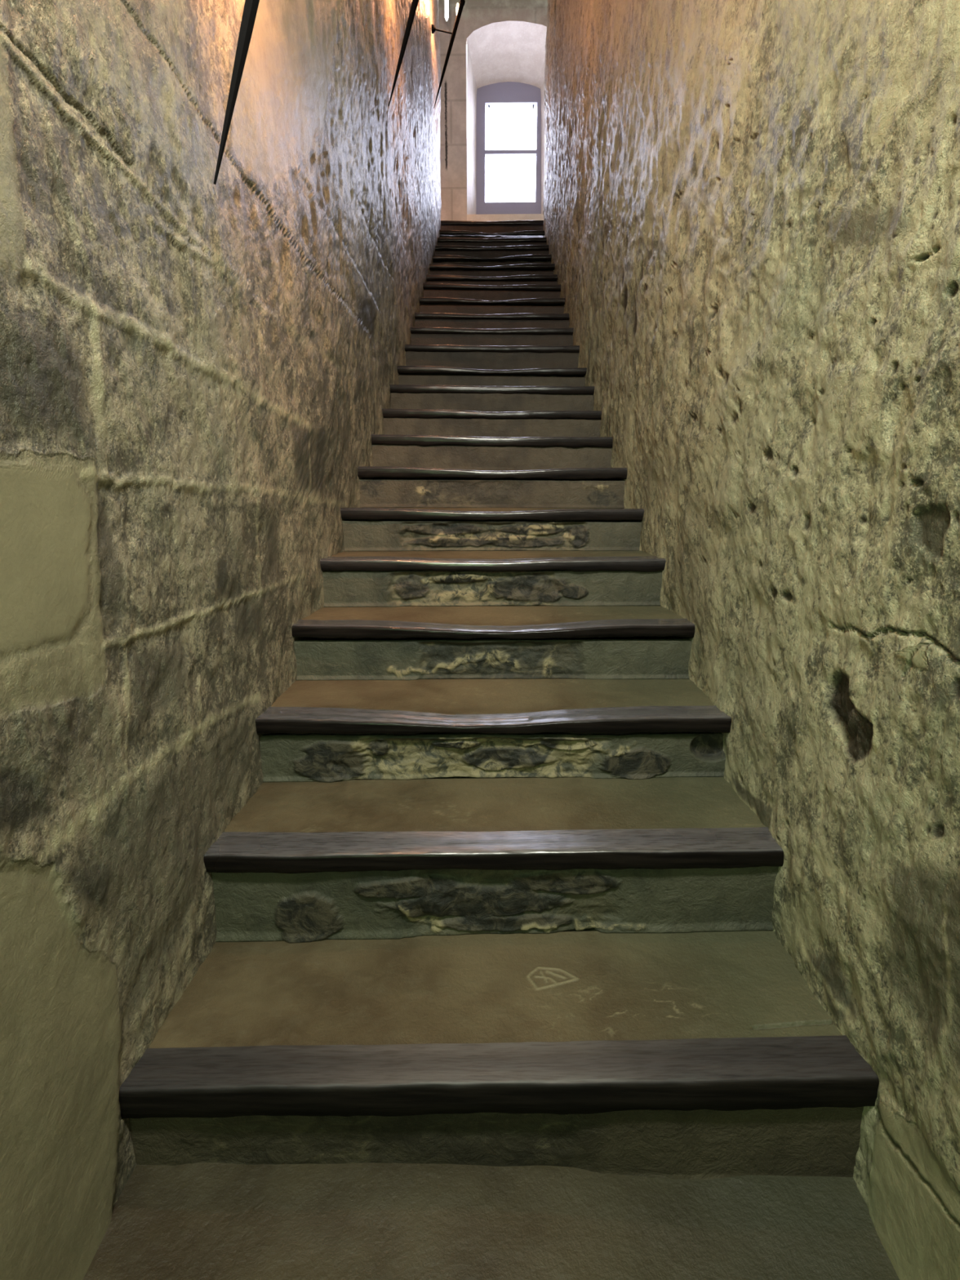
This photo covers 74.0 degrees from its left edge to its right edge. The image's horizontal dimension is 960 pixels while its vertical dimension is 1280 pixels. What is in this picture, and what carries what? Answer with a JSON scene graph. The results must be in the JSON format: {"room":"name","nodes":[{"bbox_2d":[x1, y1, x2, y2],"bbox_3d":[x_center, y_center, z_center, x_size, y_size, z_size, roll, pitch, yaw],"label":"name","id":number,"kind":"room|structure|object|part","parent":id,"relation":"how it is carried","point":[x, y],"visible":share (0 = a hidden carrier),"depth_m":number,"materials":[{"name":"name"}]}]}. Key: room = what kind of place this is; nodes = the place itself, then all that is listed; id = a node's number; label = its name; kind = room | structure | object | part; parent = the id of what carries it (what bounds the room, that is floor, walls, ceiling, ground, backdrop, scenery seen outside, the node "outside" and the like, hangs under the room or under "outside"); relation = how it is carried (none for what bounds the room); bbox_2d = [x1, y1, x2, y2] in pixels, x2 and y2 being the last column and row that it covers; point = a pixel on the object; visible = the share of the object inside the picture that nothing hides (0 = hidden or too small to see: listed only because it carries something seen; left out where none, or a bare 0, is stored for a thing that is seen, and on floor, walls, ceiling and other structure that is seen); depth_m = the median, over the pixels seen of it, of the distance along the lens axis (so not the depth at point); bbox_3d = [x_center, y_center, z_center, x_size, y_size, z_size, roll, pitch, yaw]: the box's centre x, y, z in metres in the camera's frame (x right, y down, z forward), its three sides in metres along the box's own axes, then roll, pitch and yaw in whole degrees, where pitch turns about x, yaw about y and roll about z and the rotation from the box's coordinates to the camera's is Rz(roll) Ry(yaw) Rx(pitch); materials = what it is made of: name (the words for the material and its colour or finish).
{"room":"stone castle stairwell","nodes":[
{"label":"stone castle stairwell","id":0,"kind":"room"},
{"bbox_2d":[0,0,441,1279],"bbox_3d":[-0.615,-2.937,2.310,0.368,7.239,8.270,0,13,1],"label":"wall","id":1,"kind":"structure","parent":0,"point":[197,374],"depth_m":0.94,"materials":[{"name":"beige stone"}]},
{"bbox_2d":[213,0,259,184],"bbox_3d":[-0.337,-1.165,1.027,0.274,0.758,0.056,0,13,1],"label":"torch","id":2,"kind":"object","parent":1,"relation":"attached to","point":[251,6],"visible":1,"depth_m":1.07,"materials":[{"name":"black metal"}]},
{"bbox_2d":[388,0,418,106],"bbox_3d":[-0.300,-2.873,2.900,0.274,0.758,0.056,0,13,1],"label":"torch","id":3,"kind":"object","parent":1,"relation":"attached to","point":[415,2],"visible":1,"depth_m":2.92,"materials":[{"name":"black metal"}]},
{"bbox_2d":[444,0,448,21],"bbox_3d":[-0.371,-6.079,6.001,0.058,0.256,0.381,4,13,18],"label":"lamp","id":4,"kind":"object","parent":1,"relation":"attached to","point":[446,8],"visible":1,"depth_m":6.12,"materials":[{"name":"white"}]},
{"bbox_2d":[431,0,465,108],"bbox_3d":[-0.256,-4.799,5.218,0.274,0.758,0.056,0,13,1],"label":"torch","id":5,"kind":"object","parent":1,"relation":"attached to","point":[459,8],"visible":1,"depth_m":5.18,"materials":[{"name":"black metal"}]},
{"bbox_3d":[-0.183,-5.101,5.149,0.024,0.081,0.021,0,13,1],"label":"bulb","id":6,"kind":"part","parent":5,"relation":"part of","materials":[{"name":"white glass"}]},
{"bbox_2d":[82,1162,899,1279],"bbox_3d":[0.000,1.061,-0.019,1.240,0.218,2.000,0,13,1],"label":"floor","id":7,"kind":"structure","parent":0,"point":[200,1220],"depth_m":0.83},
{"bbox_2d":[119,930,879,1179],"bbox_3d":[0.018,0.637,1.016,1.050,0.198,0.309,0,13,1],"label":"stair step","id":8,"kind":"structure","parent":7,"relation":"on","point":[704,1055],"depth_m":0.90,"materials":[{"name":"brown stone"}]},
{"bbox_2d":[203,777,783,942],"bbox_3d":[0.023,0.421,1.264,1.050,0.200,0.310,0,13,1],"label":"stair step","id":9,"kind":"structure","parent":8,"relation":"on","point":[309,861],"depth_m":1.14,"materials":[{"name":"stone"}]},
{"bbox_2d":[255,678,731,782],"bbox_3d":[0.028,0.205,1.513,1.050,0.160,0.310,0,13,1],"label":"stair step","id":10,"kind":"structure","parent":9,"relation":"on","point":[602,713],"depth_m":1.39,"materials":[{"name":"brown stone"}]},
{"bbox_2d":[291,605,694,679],"bbox_3d":[0.032,0.000,1.764,1.050,0.153,0.310,0,13,1],"label":"stair step","id":11,"kind":"structure","parent":10,"relation":"on","point":[523,658],"depth_m":1.64,"materials":[{"name":"grey stone"}]},
{"bbox_2d":[320,550,666,607],"bbox_3d":[0.037,-0.200,2.017,1.050,0.147,0.309,0,13,1],"label":"stair step","id":12,"kind":"structure","parent":11,"relation":"on","point":[351,579],"depth_m":1.89,"materials":[{"name":"grey stone"}]},
{"bbox_2d":[340,506,644,551],"bbox_3d":[0.042,-0.401,2.270,1.050,0.145,0.308,0,13,1],"label":"stair step","id":13,"kind":"structure","parent":12,"relation":"on","point":[358,535],"depth_m":2.14,"materials":[{"name":"stone"}]},
{"bbox_2d":[357,466,626,508],"bbox_3d":[0.046,-0.602,2.521,1.050,0.153,0.310,0,13,1],"label":"stair step","id":14,"kind":"structure","parent":13,"relation":"on","point":[397,486],"depth_m":2.39,"materials":[{"name":"stone"}]},
{"bbox_2d":[371,434,613,471],"bbox_3d":[0.051,-0.806,2.774,1.050,0.149,0.308,0,13,1],"label":"stair step","id":15,"kind":"structure","parent":14,"relation":"on","point":[436,451],"depth_m":2.64,"materials":[{"name":"brown stone"}]},
{"bbox_2d":[382,408,601,437],"bbox_3d":[0.056,-1.002,3.026,1.050,0.154,0.309,0,13,1],"label":"stair step","id":16,"kind":"structure","parent":15,"relation":"on","point":[396,421],"depth_m":2.89,"materials":[{"name":"brown stone"}]},
{"bbox_2d":[389,384,594,412],"bbox_3d":[0.061,-1.207,3.277,1.050,0.164,0.311,0,13,1],"label":"stair step","id":17,"kind":"structure","parent":16,"relation":"on","point":[460,397],"depth_m":3.14,"materials":[{"name":"brown stone"}]},
{"bbox_2d":[397,365,586,386],"bbox_3d":[0.066,-1.412,3.528,1.050,0.155,0.310,0,13,1],"label":"stair step","id":18,"kind":"structure","parent":17,"relation":"on","point":[408,375],"depth_m":3.39,"materials":[{"name":"brown stone"}]},
{"bbox_2d":[404,344,579,369],"bbox_3d":[0.070,-1.626,3.779,1.050,0.186,0.308,0,13,1],"label":"stair step","id":19,"kind":"structure","parent":18,"relation":"on","point":[470,357],"depth_m":3.64,"materials":[{"name":"stone"}]},
{"bbox_2d":[409,326,573,346],"bbox_3d":[0.075,-1.851,4.025,1.050,0.177,0.309,0,13,1],"label":"stair step","id":20,"kind":"structure","parent":19,"relation":"on","point":[420,335],"depth_m":3.88,"materials":[{"name":"brown stone"}]},
{"bbox_2d":[414,312,568,328],"bbox_3d":[0.080,-2.070,4.274,1.050,0.169,0.308,0,13,1],"label":"stair step","id":21,"kind":"structure","parent":20,"relation":"on","point":[422,319],"depth_m":4.13,"materials":[{"name":"brown stone"}]},
{"bbox_2d":[419,296,564,314],"bbox_3d":[0.085,-2.295,4.521,1.050,0.189,0.306,0,13,1],"label":"stair step","id":22,"kind":"structure","parent":21,"relation":"on","point":[428,304],"depth_m":4.38,"materials":[{"name":"brown stone"}]},
{"bbox_2d":[422,282,560,301],"bbox_3d":[0.089,-2.528,4.766,1.050,0.189,0.308,0,13,1],"label":"stair step","id":23,"kind":"structure","parent":22,"relation":"on","point":[479,292],"depth_m":4.62,"materials":[{"name":"brown stone"}]},
{"bbox_2d":[426,274,557,285],"bbox_3d":[0.094,-2.743,5.013,1.050,0.164,0.310,0,13,1],"label":"stair step","id":24,"kind":"structure","parent":23,"relation":"on","point":[431,278],"depth_m":4.86,"materials":[{"name":"brown stone"}]},
{"bbox_2d":[429,263,555,276],"bbox_3d":[0.099,-2.964,5.261,1.050,0.176,0.309,0,13,1],"label":"stair step","id":25,"kind":"structure","parent":24,"relation":"on","point":[435,268],"depth_m":5.12,"materials":[{"name":"brown wood"}]},
{"bbox_2d":[432,254,551,266],"bbox_3d":[0.104,-3.189,5.508,1.050,0.168,0.310,0,13,1],"label":"stair step","id":26,"kind":"structure","parent":25,"relation":"on","point":[437,259],"depth_m":5.37,"materials":[{"name":"brown wood"}]},
{"bbox_2d":[435,244,549,257],"bbox_3d":[0.108,-3.417,5.755,1.050,0.177,0.308,0,13,1],"label":"stair step","id":27,"kind":"structure","parent":26,"relation":"on","point":[463,251],"depth_m":5.61,"materials":[{"name":"brown wood"}]},
{"bbox_2d":[437,237,546,246],"bbox_3d":[0.113,-3.645,6.001,1.050,0.172,0.309,0,13,1],"label":"stair step","id":28,"kind":"structure","parent":27,"relation":"on","point":[506,242],"depth_m":5.85,"materials":[{"name":"brown wood"}]},
{"bbox_2d":[439,230,545,238],"bbox_3d":[0.118,-3.870,6.247,1.050,0.177,0.310,0,13,1],"label":"stair step","id":29,"kind":"structure","parent":28,"relation":"on","point":[443,233],"depth_m":6.10,"materials":[{"name":"brown wood"}]},
{"bbox_2d":[440,220,543,233],"bbox_3d":[0.122,-4.099,6.458,1.050,0.206,0.244,0,13,1],"label":"stair step","id":30,"kind":"structure","parent":29,"relation":"on","point":[507,226],"depth_m":6.34,"materials":[{"name":"brown wood"}]},
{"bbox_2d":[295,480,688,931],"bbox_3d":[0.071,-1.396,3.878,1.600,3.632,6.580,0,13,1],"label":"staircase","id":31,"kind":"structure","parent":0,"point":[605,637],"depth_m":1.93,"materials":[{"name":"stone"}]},
{"bbox_2d":[438,0,547,221],"bbox_3d":[0.066,-6.355,7.160,3.350,4.521,0.750,0,13,1],"label":"wall","id":32,"kind":"structure","parent":0,"point":[476,14],"depth_m":6.97,"materials":[{"name":"paint"}]},
{"bbox_2d":[466,213,543,221],"bbox_3d":[0.408,-4.660,7.534,1.096,0.949,0.750,0,13,1],"label":"trim","id":33,"kind":"structure","parent":32,"relation":"attached to","point":[480,217],"depth_m":7.13,"materials":[{"name":"beige stone"}]},
{"bbox_2d":[475,81,541,214],"bbox_3d":[0.351,-5.893,7.682,0.794,1.402,0.085,0,13,1],"label":"window","id":34,"kind":"structure","parent":32,"relation":"in","point":[506,94],"depth_m":7.62,"materials":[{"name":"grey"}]},
{"bbox_2d":[542,0,959,1279],"bbox_3d":[0.716,-2.932,2.289,0.370,7.239,8.270,0,13,1],"label":"wall","id":35,"kind":"structure","parent":0,"point":[751,211],"depth_m":1.00,"materials":[{"name":"beige stone"}]}
]}

